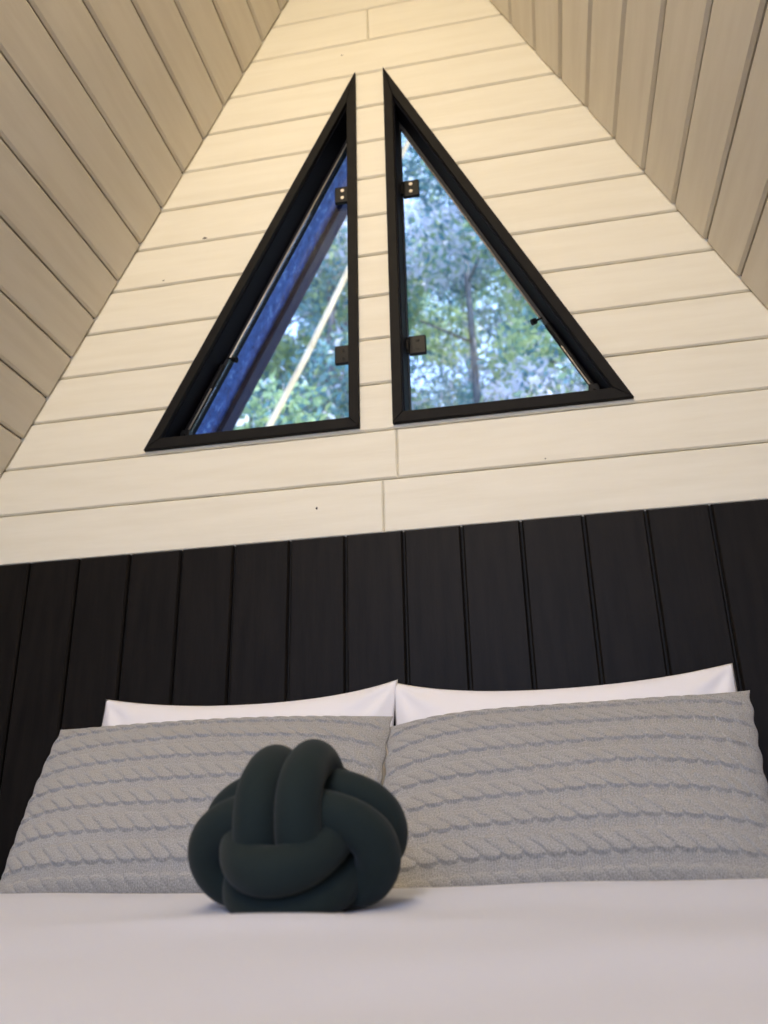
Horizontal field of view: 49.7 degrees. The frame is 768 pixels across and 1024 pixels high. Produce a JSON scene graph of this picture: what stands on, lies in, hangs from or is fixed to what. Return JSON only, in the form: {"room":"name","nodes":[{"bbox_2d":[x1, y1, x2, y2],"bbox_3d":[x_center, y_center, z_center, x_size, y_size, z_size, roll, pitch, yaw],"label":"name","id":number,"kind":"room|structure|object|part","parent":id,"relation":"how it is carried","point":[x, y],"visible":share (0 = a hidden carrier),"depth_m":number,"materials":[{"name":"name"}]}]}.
{"room":"attic bedroom","nodes":[
{"label":"attic bedroom","id":0,"kind":"room"},
{"bbox_2d":[0,0,286,475],"bbox_3d":[-1.469,-1.312,-0.147,1.886,3.837,5.451,-5,-21,10],"label":"ceiling","id":1,"kind":"structure","parent":0,"point":[105,105],"depth_m":2.21,"materials":[{"name":"beige paint"}]},
{"bbox_2d":[0,0,767,564],"bbox_3d":[0.001,-0.424,2.239,3.727,3.830,0.118,-5,-21,10],"label":"wall","id":2,"kind":"structure","parent":0,"point":[683,332],"depth_m":2.19,"materials":[{"name":"beige paint"}]},
{"bbox_2d":[3,99,346,471],"bbox_3d":[-1.453,-1.085,0.260,2.055,4.133,6.362,-5,-21,10],"label":"roof","id":3,"kind":"structure","parent":2,"relation":"attached to","point":[236,390],"depth_m":3.30,"materials":[{"name":"blue"}]},
{"bbox_2d":[144,72,359,451],"bbox_3d":[-0.351,-0.730,2.424,0.587,1.206,0.135,-5,-21,10],"label":"window","id":4,"kind":"structure","parent":2,"relation":"in","point":[178,426],"depth_m":2.34,"materials":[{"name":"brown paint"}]},
{"bbox_3d":[-0.510,-0.282,2.294,0.065,0.128,0.004,-5,-21,10],"label":"strut rod","id":5,"kind":"part","parent":4,"relation":"part of","materials":[{"name":"silver metal"}]},
{"bbox_3d":[-0.427,-0.430,2.341,0.034,0.024,0.017,-11,-23,24],"label":"knob","id":6,"kind":"part","parent":4,"relation":"part of","materials":[{"name":"black metal"}]},
{"bbox_3d":[-0.330,-0.663,2.426,0.492,1.012,0.006,-5,-21,10],"label":"glass pane","id":7,"kind":"part","parent":4,"relation":"part of","materials":[{"name":"clear glass"}]},
{"bbox_2d":[0,499,767,879],"bbox_3d":[0.010,0.696,1.742,3.736,1.383,0.016,-5,-21,10],"label":"wall paneling","id":8,"kind":"structure","parent":2,"relation":"attached to","point":[627,596],"depth_m":1.91,"materials":[{"name":"black wood"}]},
{"bbox_2d":[383,68,633,424],"bbox_3d":[0.309,-0.790,2.307,0.587,1.206,0.135,-5,-21,10],"label":"window","id":9,"kind":"structure","parent":2,"relation":"in","point":[604,385],"depth_m":2.22,"materials":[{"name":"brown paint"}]},
{"bbox_3d":[0.404,-0.505,2.194,0.034,0.024,0.017,0,-21,-4],"label":"knob","id":10,"kind":"part","parent":9,"relation":"part of","materials":[{"name":"black metal"}]},
{"bbox_3d":[0.490,-0.372,2.116,0.065,0.128,0.004,-5,-21,10],"label":"strut rod","id":11,"kind":"part","parent":9,"relation":"part of","materials":[{"name":"silver metal"}]},
{"bbox_2d":[490,0,767,307],"bbox_3d":[0.389,-1.480,-0.477,1.887,3.837,5.451,-5,-21,10],"label":"ceiling","id":12,"kind":"structure","parent":0,"point":[681,86],"depth_m":1.93,"materials":[{"name":"beige paint"}]},
{"bbox_3d":[-0.504,0.407,-1.011,3.719,0.020,5.430,-5,-21,10],"label":"floor","id":13,"kind":"structure","parent":0,"visible":0},
{"bbox_3d":[-0.142,0.694,0.629,1.600,0.598,2.020,-5,-21,10],"label":"bed","id":14,"kind":"object","parent":13,"relation":"on","visible":0},
{"bbox_2d":[0,716,392,893],"bbox_3d":[-0.348,0.529,1.502,0.708,0.404,0.352,-5,-21,10],"label":"knit cushion","id":15,"kind":"object","parent":14,"relation":"on","point":[117,808],"visible":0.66,"depth_m":1.47,"materials":[{"name":"grey fabric"}]},
{"bbox_2d":[102,679,397,785],"bbox_3d":[-0.310,0.564,1.714,0.679,0.415,0.165,-6,-21,12],"label":"pillow","id":16,"kind":"object","parent":14,"relation":"on","point":[379,700],"visible":0.12,"depth_m":1.77,"materials":[{"name":"white fabric"}]},
{"bbox_2d":[0,878,767,1023],"bbox_3d":[-0.192,0.557,0.417,1.645,0.606,1.576,-5,-21,10],"label":"duvet","id":17,"kind":"object","parent":14,"relation":"on","point":[679,951],"visible":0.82,"depth_m":0.62,"materials":[{"name":"grey fabric"}]},
{"bbox_2d":[187,739,407,913],"bbox_3d":[-0.101,0.373,0.987,0.221,0.193,0.244,15,-26,-37],"label":"cushion","id":18,"kind":"object","parent":17,"relation":"on","point":[299,831],"visible":1,"depth_m":0.91,"materials":[{"name":"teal fabric"}]},
{"bbox_2d":[395,663,736,724],"bbox_3d":[0.355,0.507,1.593,0.701,0.416,0.159,-6,-21,11],"label":"pillow","id":19,"kind":"object","parent":14,"relation":"on","point":[412,703],"visible":0.15,"depth_m":1.66,"materials":[{"name":"white fabric"}]},
{"bbox_2d":[383,690,767,888],"bbox_3d":[0.318,0.466,1.384,0.680,0.424,0.353,-5,-21,10],"label":"knit cushion","id":20,"kind":"object","parent":14,"relation":"on","point":[667,788],"visible":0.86,"depth_m":1.32,"materials":[{"name":"grey fabric"}]},
{"label":"outside","id":21,"kind":"structure","parent":0,"visible":0},
{"bbox_3d":[1.567,3.360,7.117,40.000,1.613,40.000,-5,-21,10],"label":"ground","id":22,"kind":"structure","parent":21,"visible":0},
{"bbox_2d":[260,324,296,379],"bbox_3d":[-2.380,-0.326,7.575,3.410,8.616,3.323,-5,-21,10],"label":"tree","id":23,"kind":"object","parent":22,"relation":"on","point":[282,346],"visible":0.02,"depth_m":8.83,"materials":[{"name":"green plant"}]},
{"bbox_2d":[235,230,347,428],"bbox_3d":[-1.758,-0.786,10.585,4.634,11.318,4.181,-11,-23,24],"label":"tree","id":24,"kind":"object","parent":22,"relation":"on","point":[279,386],"visible":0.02,"depth_m":10.92,"materials":[{"name":"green plant"}]},
{"bbox_2d":[241,292,346,427],"bbox_3d":[-2.488,-0.355,15.801,4.759,13.710,4.653,-5,-21,10],"label":"tree","id":25,"kind":"object","parent":22,"relation":"on","point":[310,326],"visible":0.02,"depth_m":17.12,"materials":[{"name":"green plant"}]},
{"bbox_2d":[265,139,409,426],"bbox_3d":[-0.702,-0.876,5.920,3.982,8.717,0.061,-4,-21,7],"label":"leaning trunk","id":26,"kind":"object","parent":22,"relation":"on","point":[314,339],"visible":0.18,"depth_m":6.00,"materials":[{"name":"beige plant"}]},
{"bbox_2d":[255,236,446,420],"bbox_3d":[-0.615,-0.996,16.159,4.894,14.987,4.872,-5,-21,10],"label":"tree","id":27,"kind":"object","parent":22,"relation":"on","point":[337,236],"visible":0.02,"depth_m":16.43,"materials":[{"name":"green plant"}]},
{"bbox_2d":[233,203,477,429],"bbox_3d":[-0.527,-0.437,8.324,3.009,9.243,3.247,5,-22,-17],"label":"tree","id":28,"kind":"object","parent":22,"relation":"on","point":[325,394],"visible":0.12,"depth_m":8.45,"materials":[{"name":"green plant"}]},
{"bbox_2d":[308,141,586,402],"bbox_3d":[1.214,-1.252,9.737,4.498,11.526,3.747,-5,-21,10],"label":"tree","id":29,"kind":"object","parent":22,"relation":"on","point":[471,339],"visible":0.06,"depth_m":10.28,"materials":[{"name":"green plant"}]},
{"bbox_2d":[401,132,527,408],"bbox_3d":[2.057,-1.206,15.119,4.315,14.596,5.478,-9,-22,19],"label":"tree","id":30,"kind":"object","parent":22,"relation":"on","point":[446,381],"visible":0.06,"depth_m":15.63,"materials":[{"name":"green plant"}]},
{"bbox_2d":[412,226,566,407],"bbox_3d":[2.126,-0.908,11.310,4.092,11.726,3.946,2,-21,-9],"label":"tree","id":31,"kind":"object","parent":22,"relation":"on","point":[482,313],"visible":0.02,"depth_m":11.80,"materials":[{"name":"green plant"}]},
{"bbox_2d":[453,217,587,401],"bbox_3d":[2.250,-0.737,7.549,3.544,9.152,3.568,-5,-21,10],"label":"tree","id":32,"kind":"object","parent":22,"relation":"on","point":[540,376],"visible":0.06,"depth_m":7.49,"materials":[{"name":"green plant"}]},
{"bbox_2d":[495,288,587,388],"bbox_3d":[4.127,-1.452,9.896,3.950,11.770,4.808,16,-27,-38],"label":"tree","id":33,"kind":"object","parent":22,"relation":"on","point":[513,310],"visible":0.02,"depth_m":10.79,"materials":[{"name":"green plant"}]}
]}

